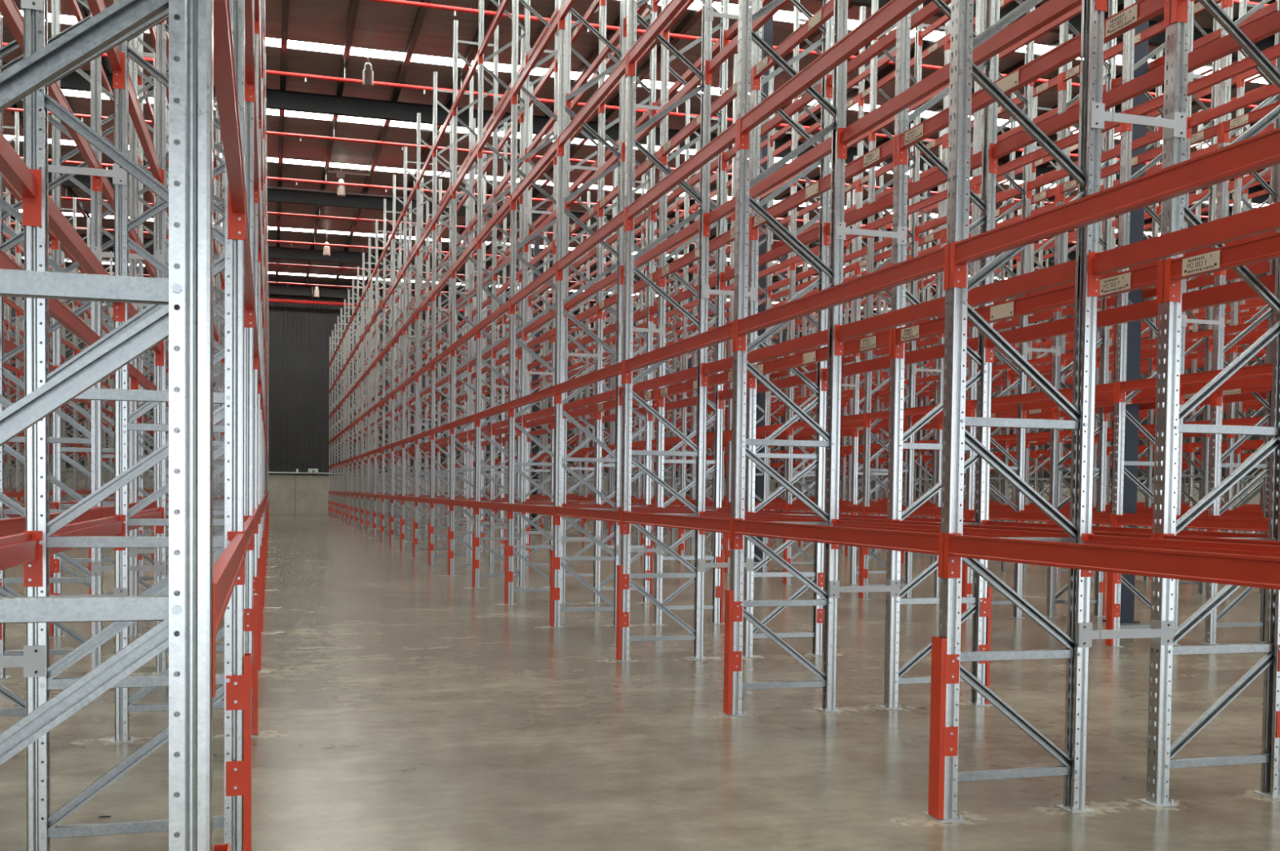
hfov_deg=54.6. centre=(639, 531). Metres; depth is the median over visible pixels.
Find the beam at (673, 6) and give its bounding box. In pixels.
[626,0,688,76]
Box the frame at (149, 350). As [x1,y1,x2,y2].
[149,350,153,493]
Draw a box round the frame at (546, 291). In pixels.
[530,290,546,525]
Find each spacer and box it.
[0,644,44,677]
[21,0,43,12]
[48,163,126,186]
[49,587,126,596]
[91,246,164,264]
[91,560,164,576]
[128,47,167,59]
[129,547,180,557]
[131,303,150,311]
[154,124,168,135]
[407,510,426,514]
[408,422,427,426]
[418,511,439,516]
[419,321,436,326]
[419,417,439,422]
[420,226,441,232]
[447,516,472,522]
[448,289,467,295]
[448,403,473,409]
[449,175,475,182]
[466,520,490,525]
[467,394,490,400]
[468,267,490,274]
[469,141,493,147]
[490,524,520,530]
[491,382,520,390]
[493,99,523,108]
[493,241,517,248]
[520,528,553,537]
[522,368,555,377]
[524,207,555,215]
[525,44,558,57]
[560,535,600,544]
[563,350,602,360]
[564,161,602,171]
[616,545,662,555]
[618,323,665,337]
[621,99,668,115]
[673,410,696,416]
[676,195,696,202]
[697,558,754,572]
[702,284,758,302]
[705,6,737,22]
[765,393,787,399]
[767,261,777,266]
[769,128,791,134]
[829,382,859,389]
[829,579,900,598]
[834,84,864,92]
[835,222,906,245]
[855,235,862,241]
[911,365,943,375]
[915,194,946,204]
[918,22,951,34]
[1022,344,1061,356]
[1027,143,1066,153]
[1078,619,1173,648]
[1090,102,1186,140]
[1181,315,1224,329]
[1187,71,1231,88]
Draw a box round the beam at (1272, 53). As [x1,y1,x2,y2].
[1123,43,1279,132]
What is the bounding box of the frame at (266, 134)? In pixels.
[265,133,266,518]
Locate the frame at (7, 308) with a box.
[4,157,25,505]
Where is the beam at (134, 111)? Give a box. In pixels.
[128,78,164,195]
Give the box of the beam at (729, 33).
[723,0,769,48]
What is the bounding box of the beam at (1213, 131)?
[1057,122,1221,202]
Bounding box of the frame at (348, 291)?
[346,289,367,524]
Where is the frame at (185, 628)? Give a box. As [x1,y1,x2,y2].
[0,0,230,850]
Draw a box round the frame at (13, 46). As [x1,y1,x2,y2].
[0,12,26,716]
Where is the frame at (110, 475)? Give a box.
[89,251,112,498]
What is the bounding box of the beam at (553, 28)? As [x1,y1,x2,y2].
[511,12,558,104]
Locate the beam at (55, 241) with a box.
[3,175,58,249]
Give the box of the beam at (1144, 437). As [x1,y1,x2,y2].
[1062,436,1146,444]
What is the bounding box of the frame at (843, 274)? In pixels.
[839,274,861,515]
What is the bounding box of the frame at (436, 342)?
[435,342,447,515]
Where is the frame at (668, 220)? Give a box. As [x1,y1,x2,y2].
[662,177,689,551]
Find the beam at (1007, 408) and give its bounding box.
[911,404,1019,426]
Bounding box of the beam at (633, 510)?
[617,506,697,533]
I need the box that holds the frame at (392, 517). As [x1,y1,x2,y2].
[389,174,423,546]
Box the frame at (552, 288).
[543,288,552,527]
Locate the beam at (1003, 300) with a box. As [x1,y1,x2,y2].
[913,295,1022,324]
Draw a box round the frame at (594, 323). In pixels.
[591,303,610,524]
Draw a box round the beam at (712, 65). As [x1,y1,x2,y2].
[705,0,790,85]
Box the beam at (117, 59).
[86,0,124,90]
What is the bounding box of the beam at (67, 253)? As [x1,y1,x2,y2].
[59,242,88,274]
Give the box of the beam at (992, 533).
[831,519,1073,575]
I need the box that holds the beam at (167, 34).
[163,21,168,64]
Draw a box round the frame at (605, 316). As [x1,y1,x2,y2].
[602,315,608,524]
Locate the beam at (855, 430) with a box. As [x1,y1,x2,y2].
[853,419,937,436]
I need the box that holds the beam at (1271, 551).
[1080,533,1279,577]
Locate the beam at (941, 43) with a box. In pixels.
[858,35,946,106]
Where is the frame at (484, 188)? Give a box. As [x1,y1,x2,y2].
[453,153,486,551]
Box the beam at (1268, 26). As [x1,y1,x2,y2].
[989,10,1279,173]
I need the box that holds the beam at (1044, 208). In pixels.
[979,202,1055,231]
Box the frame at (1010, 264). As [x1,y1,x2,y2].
[973,93,1016,571]
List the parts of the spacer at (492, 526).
plate, plate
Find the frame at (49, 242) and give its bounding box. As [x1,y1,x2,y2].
[45,240,60,501]
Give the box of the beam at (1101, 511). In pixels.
[1101,511,1267,534]
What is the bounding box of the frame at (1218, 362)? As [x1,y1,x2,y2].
[1200,0,1279,644]
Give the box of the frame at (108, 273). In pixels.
[102,273,114,498]
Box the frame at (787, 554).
[782,0,835,585]
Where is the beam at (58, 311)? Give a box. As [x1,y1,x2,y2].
[45,298,102,346]
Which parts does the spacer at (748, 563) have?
plate, plate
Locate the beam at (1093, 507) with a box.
[1093,506,1189,510]
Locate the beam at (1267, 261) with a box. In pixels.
[1154,260,1270,288]
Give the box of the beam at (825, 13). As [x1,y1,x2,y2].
[751,0,851,90]
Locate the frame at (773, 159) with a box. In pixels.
[743,113,774,564]
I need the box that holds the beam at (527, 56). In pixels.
[525,4,558,65]
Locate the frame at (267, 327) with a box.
[266,327,267,509]
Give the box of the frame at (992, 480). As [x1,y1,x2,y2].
[989,363,995,521]
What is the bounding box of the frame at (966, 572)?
[960,0,1035,619]
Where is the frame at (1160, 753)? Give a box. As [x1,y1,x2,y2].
[1136,0,1279,807]
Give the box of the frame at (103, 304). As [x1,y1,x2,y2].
[102,304,107,480]
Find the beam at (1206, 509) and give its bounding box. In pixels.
[1204,509,1262,511]
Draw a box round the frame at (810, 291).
[804,290,816,512]
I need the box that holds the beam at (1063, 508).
[1059,506,1153,512]
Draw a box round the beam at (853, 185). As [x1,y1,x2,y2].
[796,179,857,218]
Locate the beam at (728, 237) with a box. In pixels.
[658,217,750,287]
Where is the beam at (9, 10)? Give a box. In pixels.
[0,0,23,52]
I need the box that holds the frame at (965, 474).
[963,337,968,500]
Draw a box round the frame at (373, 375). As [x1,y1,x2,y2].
[371,301,389,523]
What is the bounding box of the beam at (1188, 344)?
[1096,339,1208,368]
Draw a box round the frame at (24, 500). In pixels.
[4,300,25,517]
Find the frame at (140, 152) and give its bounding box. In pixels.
[137,33,179,577]
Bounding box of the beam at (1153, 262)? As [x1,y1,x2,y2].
[1024,259,1159,296]
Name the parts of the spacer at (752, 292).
plate, plate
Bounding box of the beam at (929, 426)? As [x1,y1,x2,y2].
[900,423,936,431]
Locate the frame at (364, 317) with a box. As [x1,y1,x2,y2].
[363,317,379,519]
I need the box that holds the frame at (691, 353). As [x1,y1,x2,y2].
[669,258,693,535]
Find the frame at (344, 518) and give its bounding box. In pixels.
[342,299,362,523]
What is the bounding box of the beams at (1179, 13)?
[1,0,1275,533]
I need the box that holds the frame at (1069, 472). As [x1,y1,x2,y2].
[1062,253,1079,496]
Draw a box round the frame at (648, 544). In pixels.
[591,0,657,604]
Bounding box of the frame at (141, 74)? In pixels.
[88,26,155,595]
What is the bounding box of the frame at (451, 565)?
[447,20,498,576]
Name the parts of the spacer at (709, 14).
plate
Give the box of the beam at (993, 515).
[966,510,1113,527]
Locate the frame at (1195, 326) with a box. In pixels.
[1186,109,1231,532]
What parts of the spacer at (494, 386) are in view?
plate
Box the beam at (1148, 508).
[1148,507,1261,511]
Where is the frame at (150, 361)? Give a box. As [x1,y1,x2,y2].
[143,360,153,496]
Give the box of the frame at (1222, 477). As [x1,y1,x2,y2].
[1213,278,1239,533]
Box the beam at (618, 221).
[555,208,625,280]
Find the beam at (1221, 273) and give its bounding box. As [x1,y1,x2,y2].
[1217,270,1225,275]
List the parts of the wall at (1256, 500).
concrete panel, concrete panel, concrete panel, concrete panel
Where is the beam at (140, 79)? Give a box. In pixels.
[128,41,142,85]
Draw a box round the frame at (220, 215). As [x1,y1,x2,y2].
[213,214,221,531]
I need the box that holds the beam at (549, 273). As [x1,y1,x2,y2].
[509,262,556,314]
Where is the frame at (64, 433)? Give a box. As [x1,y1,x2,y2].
[62,217,90,502]
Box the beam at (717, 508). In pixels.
[716,507,817,515]
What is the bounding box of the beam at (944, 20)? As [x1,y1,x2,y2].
[918,0,976,46]
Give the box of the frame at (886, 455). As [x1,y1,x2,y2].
[884,354,888,515]
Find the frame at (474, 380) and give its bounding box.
[472,297,491,525]
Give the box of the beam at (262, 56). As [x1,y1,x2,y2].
[261,0,263,79]
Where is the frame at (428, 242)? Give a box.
[423,202,448,542]
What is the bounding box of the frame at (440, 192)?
[436,178,468,546]
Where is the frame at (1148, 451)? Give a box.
[1137,48,1163,581]
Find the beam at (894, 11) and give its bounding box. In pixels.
[737,0,926,150]
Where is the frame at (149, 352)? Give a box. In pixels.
[137,351,153,496]
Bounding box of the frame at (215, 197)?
[213,0,264,608]
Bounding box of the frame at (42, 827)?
[23,0,251,850]
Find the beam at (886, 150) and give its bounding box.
[749,135,896,240]
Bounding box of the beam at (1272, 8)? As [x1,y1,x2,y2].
[1111,0,1279,88]
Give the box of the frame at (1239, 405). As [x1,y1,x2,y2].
[1233,122,1272,533]
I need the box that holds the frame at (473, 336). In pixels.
[462,336,481,517]
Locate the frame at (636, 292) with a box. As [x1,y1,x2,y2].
[631,292,644,525]
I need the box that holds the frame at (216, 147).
[213,0,262,634]
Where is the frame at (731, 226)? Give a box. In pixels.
[726,226,744,498]
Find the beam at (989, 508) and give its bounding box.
[989,508,1097,524]
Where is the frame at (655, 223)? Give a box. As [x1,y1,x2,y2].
[629,202,657,546]
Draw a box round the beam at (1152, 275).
[892,260,1164,358]
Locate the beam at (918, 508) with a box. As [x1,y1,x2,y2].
[909,507,1015,517]
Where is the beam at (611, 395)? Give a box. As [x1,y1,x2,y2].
[563,388,617,418]
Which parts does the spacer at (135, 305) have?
plate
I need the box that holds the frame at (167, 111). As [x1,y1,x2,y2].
[166,97,179,559]
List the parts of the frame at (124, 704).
foot plate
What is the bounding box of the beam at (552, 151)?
[510,137,557,210]
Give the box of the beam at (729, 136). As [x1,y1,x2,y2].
[625,119,737,231]
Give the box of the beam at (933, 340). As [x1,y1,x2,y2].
[904,328,980,351]
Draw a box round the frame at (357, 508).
[355,266,378,529]
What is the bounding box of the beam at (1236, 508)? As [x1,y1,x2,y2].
[1189,506,1261,510]
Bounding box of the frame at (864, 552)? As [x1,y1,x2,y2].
[857,0,923,599]
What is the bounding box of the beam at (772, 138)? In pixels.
[769,97,835,146]
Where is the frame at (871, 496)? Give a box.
[858,360,874,497]
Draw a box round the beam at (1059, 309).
[1054,271,1217,311]
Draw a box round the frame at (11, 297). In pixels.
[4,297,12,506]
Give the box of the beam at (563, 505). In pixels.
[561,503,616,525]
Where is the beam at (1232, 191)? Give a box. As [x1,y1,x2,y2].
[1159,186,1244,215]
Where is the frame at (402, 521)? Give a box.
[400,146,437,551]
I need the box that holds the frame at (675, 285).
[640,135,679,557]
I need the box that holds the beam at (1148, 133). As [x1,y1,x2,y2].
[1074,129,1155,164]
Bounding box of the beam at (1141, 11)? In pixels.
[896,0,1170,165]
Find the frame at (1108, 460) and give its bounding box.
[1105,144,1119,526]
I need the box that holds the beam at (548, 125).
[524,109,557,162]
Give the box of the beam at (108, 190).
[101,165,137,253]
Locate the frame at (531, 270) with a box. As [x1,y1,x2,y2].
[514,270,533,519]
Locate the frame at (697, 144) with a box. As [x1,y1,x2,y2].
[690,140,728,554]
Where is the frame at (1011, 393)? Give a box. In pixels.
[1007,268,1018,500]
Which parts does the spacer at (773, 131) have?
plate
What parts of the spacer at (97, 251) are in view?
plate, plate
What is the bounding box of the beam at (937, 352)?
[821,335,981,391]
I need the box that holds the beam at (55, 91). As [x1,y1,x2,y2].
[48,81,102,192]
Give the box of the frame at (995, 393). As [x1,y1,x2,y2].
[989,266,1000,521]
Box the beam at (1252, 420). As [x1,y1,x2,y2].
[1182,416,1265,425]
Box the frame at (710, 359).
[705,262,727,507]
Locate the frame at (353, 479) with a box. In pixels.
[350,278,373,527]
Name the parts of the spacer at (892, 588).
plate, plate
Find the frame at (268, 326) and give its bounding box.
[267,325,268,504]
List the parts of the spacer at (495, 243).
plate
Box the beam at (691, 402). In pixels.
[648,391,717,421]
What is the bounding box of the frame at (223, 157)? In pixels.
[221,53,266,527]
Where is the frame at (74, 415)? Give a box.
[45,197,76,502]
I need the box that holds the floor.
[0,515,1279,850]
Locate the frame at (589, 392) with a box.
[587,324,594,520]
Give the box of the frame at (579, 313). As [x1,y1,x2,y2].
[575,312,593,524]
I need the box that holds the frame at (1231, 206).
[1205,193,1234,532]
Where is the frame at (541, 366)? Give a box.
[537,333,551,519]
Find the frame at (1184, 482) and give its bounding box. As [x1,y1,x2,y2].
[1182,288,1206,531]
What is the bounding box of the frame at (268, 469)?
[267,469,268,502]
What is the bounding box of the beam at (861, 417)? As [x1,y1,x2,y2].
[787,413,865,435]
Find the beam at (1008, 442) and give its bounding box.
[1006,436,1071,448]
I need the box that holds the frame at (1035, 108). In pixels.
[1022,96,1056,571]
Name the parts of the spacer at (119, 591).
plate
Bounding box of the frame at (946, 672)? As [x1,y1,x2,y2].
[925,0,1104,822]
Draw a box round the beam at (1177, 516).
[1176,515,1268,520]
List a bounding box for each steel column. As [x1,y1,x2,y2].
[485,285,488,520]
[530,220,539,528]
[607,140,620,542]
[686,297,692,495]
[752,0,773,564]
[775,254,786,511]
[915,170,930,517]
[1102,0,1148,623]
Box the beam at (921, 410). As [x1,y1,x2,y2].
[865,400,968,427]
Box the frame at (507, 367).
[494,317,508,524]
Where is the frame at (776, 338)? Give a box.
[769,337,777,492]
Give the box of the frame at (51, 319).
[49,247,73,502]
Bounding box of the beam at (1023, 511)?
[1019,510,1153,522]
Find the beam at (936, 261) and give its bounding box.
[734,243,949,351]
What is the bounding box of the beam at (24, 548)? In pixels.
[0,530,42,586]
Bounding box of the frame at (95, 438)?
[0,0,102,679]
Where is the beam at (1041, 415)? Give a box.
[996,408,1100,419]
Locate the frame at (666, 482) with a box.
[653,274,671,533]
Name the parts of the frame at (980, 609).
foot plate, foot plate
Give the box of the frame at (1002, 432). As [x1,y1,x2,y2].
[1000,328,1017,521]
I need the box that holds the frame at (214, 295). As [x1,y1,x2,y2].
[213,177,215,533]
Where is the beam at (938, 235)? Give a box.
[856,229,942,275]
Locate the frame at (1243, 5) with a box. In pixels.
[1223,0,1277,593]
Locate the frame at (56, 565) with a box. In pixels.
[49,0,141,638]
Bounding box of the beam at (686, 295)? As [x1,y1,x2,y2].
[648,273,719,321]
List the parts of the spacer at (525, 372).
plate, plate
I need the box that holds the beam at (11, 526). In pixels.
[0,516,25,537]
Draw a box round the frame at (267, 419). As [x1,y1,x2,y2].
[266,418,268,531]
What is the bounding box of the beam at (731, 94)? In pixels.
[660,67,751,165]
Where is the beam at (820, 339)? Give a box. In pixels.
[701,327,831,386]
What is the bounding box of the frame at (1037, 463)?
[1031,173,1065,523]
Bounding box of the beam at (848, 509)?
[786,503,863,515]
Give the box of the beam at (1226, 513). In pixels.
[1180,510,1262,515]
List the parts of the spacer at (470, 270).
plate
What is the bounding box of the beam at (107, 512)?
[102,502,137,518]
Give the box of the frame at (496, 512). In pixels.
[494,275,518,529]
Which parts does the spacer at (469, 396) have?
plate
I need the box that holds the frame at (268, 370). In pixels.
[267,369,268,503]
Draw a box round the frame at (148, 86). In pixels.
[128,36,168,580]
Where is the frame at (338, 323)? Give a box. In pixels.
[335,316,354,519]
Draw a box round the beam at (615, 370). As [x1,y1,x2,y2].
[555,360,624,404]
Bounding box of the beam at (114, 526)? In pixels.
[42,515,125,555]
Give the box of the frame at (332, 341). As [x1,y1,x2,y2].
[330,330,347,516]
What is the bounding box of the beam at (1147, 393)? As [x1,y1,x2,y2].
[1022,388,1156,418]
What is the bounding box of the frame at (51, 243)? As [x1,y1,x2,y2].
[48,243,62,502]
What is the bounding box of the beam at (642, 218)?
[602,206,649,248]
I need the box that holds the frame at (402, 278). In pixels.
[388,278,411,528]
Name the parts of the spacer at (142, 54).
plate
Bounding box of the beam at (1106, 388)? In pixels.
[968,382,1118,417]
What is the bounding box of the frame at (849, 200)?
[840,191,874,551]
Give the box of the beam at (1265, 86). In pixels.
[1158,84,1269,130]
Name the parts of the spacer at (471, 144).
plate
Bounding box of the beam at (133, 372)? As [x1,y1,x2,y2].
[128,362,137,390]
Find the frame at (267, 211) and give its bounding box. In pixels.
[266,211,267,511]
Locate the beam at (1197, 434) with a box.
[1150,433,1235,444]
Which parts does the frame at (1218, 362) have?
foot plate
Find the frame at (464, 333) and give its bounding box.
[462,333,475,493]
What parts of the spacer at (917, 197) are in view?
plate, plate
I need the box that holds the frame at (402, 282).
[384,281,403,522]
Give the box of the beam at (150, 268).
[137,236,155,277]
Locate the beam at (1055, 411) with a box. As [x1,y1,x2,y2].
[1052,391,1213,419]
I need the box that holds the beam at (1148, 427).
[1058,424,1155,442]
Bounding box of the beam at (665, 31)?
[662,0,695,41]
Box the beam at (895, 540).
[732,518,943,577]
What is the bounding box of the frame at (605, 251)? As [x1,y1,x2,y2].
[600,215,618,541]
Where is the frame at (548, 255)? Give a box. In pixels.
[528,253,549,531]
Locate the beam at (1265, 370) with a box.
[1116,363,1272,402]
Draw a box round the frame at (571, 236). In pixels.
[565,224,590,536]
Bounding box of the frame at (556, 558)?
[549,0,626,627]
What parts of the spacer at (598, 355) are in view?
plate, plate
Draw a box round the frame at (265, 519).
[227,177,266,558]
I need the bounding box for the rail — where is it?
[4,468,903,483]
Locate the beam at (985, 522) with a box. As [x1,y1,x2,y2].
[982,520,1277,537]
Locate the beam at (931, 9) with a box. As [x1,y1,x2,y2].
[826,0,951,98]
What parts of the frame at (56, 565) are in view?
foot plate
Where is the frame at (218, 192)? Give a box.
[214,0,266,577]
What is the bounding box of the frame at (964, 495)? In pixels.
[960,217,971,519]
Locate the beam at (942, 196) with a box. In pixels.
[868,177,973,238]
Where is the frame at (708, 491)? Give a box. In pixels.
[696,253,715,537]
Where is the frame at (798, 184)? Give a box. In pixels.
[786,63,824,564]
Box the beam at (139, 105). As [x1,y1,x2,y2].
[137,100,155,155]
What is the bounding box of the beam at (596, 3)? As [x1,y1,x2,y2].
[555,0,599,71]
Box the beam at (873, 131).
[870,80,974,141]
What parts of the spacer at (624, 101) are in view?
plate, plate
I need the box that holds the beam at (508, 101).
[477,88,511,158]
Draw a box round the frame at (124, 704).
[108,0,257,743]
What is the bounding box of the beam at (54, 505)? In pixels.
[4,502,58,518]
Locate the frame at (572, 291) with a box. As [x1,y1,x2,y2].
[565,254,583,534]
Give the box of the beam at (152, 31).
[148,26,155,67]
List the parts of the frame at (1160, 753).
foot plate, foot plate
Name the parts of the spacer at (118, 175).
plate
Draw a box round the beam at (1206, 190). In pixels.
[1150,186,1217,208]
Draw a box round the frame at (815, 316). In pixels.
[799,214,818,512]
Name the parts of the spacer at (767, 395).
plate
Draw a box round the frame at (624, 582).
[615,0,712,662]
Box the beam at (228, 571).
[178,531,244,698]
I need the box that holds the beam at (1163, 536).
[1157,533,1279,546]
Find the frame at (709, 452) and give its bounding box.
[708,325,726,508]
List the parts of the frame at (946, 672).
foot plate, foot plate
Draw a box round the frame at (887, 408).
[872,262,891,498]
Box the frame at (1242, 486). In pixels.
[1239,198,1269,533]
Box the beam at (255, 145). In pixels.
[253,79,258,203]
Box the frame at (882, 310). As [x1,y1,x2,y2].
[870,310,882,515]
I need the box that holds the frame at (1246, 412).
[1243,274,1266,533]
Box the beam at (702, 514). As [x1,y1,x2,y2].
[698,511,828,547]
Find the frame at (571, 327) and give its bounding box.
[566,327,577,519]
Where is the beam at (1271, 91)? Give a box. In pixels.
[1186,84,1279,138]
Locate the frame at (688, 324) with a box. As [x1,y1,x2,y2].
[685,324,696,496]
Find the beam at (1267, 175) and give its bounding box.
[1155,171,1272,216]
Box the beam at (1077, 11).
[982,4,1081,71]
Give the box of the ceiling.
[0,0,1275,324]
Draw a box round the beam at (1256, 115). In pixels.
[1221,101,1279,142]
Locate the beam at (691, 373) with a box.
[618,366,699,405]
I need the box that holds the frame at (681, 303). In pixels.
[677,278,698,533]
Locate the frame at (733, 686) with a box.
[722,0,848,716]
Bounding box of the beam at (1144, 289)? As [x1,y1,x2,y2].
[1066,286,1153,307]
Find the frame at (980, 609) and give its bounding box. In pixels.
[877,0,999,710]
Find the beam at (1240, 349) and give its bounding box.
[1151,345,1267,370]
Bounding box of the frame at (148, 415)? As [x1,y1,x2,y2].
[137,350,149,492]
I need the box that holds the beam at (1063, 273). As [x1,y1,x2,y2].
[834,255,1080,355]
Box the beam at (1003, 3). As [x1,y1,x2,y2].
[946,0,1014,49]
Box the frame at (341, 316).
[338,308,356,521]
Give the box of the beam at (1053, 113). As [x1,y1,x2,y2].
[996,82,1108,143]
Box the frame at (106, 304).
[102,303,114,498]
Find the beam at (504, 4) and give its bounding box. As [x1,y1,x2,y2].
[478,0,509,63]
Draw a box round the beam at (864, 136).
[791,130,870,186]
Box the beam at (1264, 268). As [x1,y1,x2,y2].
[1106,261,1275,309]
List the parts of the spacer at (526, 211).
plate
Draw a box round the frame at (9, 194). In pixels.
[4,194,11,489]
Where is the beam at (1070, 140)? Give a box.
[973,111,1123,194]
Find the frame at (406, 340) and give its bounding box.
[404,240,430,534]
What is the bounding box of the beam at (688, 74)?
[651,32,722,117]
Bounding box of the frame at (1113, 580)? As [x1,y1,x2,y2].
[1104,0,1194,648]
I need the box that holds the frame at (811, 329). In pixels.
[805,267,817,512]
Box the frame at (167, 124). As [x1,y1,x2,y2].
[151,48,168,564]
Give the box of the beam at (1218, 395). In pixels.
[1213,386,1271,406]
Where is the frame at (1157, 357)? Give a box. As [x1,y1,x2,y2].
[1151,357,1157,528]
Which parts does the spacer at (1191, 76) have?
plate, plate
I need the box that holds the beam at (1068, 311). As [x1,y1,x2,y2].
[992,300,1103,331]
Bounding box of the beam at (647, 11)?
[605,0,652,68]
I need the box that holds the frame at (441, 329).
[440,328,447,509]
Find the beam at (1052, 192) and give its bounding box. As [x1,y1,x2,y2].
[942,185,1057,244]
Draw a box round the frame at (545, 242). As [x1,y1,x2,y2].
[540,231,552,537]
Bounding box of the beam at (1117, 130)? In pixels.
[1031,125,1119,173]
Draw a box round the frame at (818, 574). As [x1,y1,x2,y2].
[742,0,833,657]
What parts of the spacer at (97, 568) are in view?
plate, plate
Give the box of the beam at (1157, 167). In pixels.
[1064,163,1162,203]
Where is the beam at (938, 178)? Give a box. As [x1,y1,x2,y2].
[823,148,985,245]
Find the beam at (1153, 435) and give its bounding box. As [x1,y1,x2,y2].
[1138,433,1228,438]
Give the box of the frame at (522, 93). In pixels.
[515,28,553,573]
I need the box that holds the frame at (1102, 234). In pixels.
[1095,234,1102,502]
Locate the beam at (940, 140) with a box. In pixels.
[857,134,943,192]
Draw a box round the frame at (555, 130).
[547,0,600,587]
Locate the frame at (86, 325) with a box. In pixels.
[78,324,91,497]
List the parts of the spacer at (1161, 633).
plate, plate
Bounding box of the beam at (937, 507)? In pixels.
[936,506,1049,524]
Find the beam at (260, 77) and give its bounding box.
[258,35,262,128]
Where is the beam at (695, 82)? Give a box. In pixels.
[622,63,703,161]
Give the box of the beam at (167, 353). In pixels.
[166,351,168,368]
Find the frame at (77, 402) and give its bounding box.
[76,244,91,501]
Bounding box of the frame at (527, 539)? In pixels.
[489,81,533,563]
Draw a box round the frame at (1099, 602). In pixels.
[1044,0,1117,617]
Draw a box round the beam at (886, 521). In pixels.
[745,511,888,523]
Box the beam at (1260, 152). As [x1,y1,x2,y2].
[949,127,1279,288]
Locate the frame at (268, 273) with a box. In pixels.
[267,273,268,505]
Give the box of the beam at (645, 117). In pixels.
[603,109,650,162]
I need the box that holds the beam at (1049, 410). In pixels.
[937,408,1052,430]
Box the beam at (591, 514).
[553,506,622,534]
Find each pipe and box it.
[0,42,1250,175]
[3,189,1038,270]
[4,107,1216,219]
[10,222,936,286]
[12,247,906,303]
[20,156,1117,246]
[48,270,862,316]
[213,286,819,331]
[365,0,1257,108]
[1233,0,1270,6]
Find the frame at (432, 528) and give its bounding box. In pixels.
[428,71,473,565]
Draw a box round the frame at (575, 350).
[573,328,591,520]
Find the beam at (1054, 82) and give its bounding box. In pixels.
[943,73,1060,148]
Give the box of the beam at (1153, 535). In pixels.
[888,519,1156,538]
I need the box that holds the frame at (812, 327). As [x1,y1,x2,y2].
[809,327,817,496]
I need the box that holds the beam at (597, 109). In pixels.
[553,104,599,165]
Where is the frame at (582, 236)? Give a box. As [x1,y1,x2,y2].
[577,234,603,537]
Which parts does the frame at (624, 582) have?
foot plate, foot plate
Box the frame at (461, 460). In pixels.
[444,324,463,520]
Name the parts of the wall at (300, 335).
concrete panel, concrete panel, concrete panel, concrete panel, concrete panel, concrete panel, concrete panel, concrete panel, concrete panel, concrete panel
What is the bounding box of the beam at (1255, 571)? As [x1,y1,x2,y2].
[943,533,1279,590]
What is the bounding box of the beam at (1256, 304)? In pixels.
[1194,301,1266,319]
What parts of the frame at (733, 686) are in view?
foot plate, foot plate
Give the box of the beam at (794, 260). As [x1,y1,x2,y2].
[791,223,868,270]
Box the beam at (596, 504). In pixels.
[595,503,656,509]
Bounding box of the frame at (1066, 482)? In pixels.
[1062,315,1074,497]
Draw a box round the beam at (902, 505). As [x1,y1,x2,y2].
[902,505,974,508]
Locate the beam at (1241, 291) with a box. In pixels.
[985,272,1279,363]
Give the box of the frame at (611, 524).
[608,167,644,551]
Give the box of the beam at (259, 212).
[257,187,261,262]
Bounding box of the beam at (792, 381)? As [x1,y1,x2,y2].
[718,368,822,408]
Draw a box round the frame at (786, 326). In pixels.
[768,211,790,543]
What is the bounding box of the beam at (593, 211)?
[552,201,598,254]
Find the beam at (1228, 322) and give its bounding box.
[1155,317,1239,336]
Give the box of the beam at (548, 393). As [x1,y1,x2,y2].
[508,385,555,417]
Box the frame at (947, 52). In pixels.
[933,3,982,597]
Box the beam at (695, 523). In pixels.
[621,511,732,549]
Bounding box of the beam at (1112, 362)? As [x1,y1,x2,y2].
[1026,360,1114,381]
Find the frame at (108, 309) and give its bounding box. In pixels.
[107,302,129,498]
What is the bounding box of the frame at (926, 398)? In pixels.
[922,219,937,518]
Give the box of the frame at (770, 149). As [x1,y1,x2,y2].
[724,53,773,573]
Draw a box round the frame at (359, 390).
[358,324,374,518]
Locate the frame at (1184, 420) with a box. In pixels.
[1181,342,1191,530]
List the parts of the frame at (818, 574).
foot plate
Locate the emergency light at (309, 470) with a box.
[308,469,318,472]
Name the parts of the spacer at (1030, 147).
plate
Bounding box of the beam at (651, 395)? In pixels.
[595,388,657,419]
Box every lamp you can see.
[313,286,319,297]
[323,233,329,256]
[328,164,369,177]
[337,168,345,197]
[362,48,373,88]
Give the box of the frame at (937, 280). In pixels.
[900,123,942,563]
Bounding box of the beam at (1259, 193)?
[1191,189,1268,215]
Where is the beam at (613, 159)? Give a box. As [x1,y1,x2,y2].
[564,144,620,211]
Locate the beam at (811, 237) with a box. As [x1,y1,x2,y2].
[720,224,822,290]
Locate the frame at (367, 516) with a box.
[365,237,392,534]
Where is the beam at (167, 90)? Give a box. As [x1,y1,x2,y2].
[166,75,168,104]
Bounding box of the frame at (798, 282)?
[776,280,799,511]
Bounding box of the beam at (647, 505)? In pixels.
[646,504,715,509]
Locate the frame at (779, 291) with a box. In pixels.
[768,240,787,511]
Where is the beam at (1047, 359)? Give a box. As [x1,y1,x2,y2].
[975,355,1052,371]
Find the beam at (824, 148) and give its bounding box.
[702,131,835,236]
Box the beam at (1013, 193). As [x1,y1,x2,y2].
[915,183,1024,241]
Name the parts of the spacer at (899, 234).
plate, plate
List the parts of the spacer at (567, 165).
plate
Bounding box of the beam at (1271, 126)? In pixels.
[1190,122,1274,159]
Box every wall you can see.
[4,272,905,516]
[928,272,1266,533]

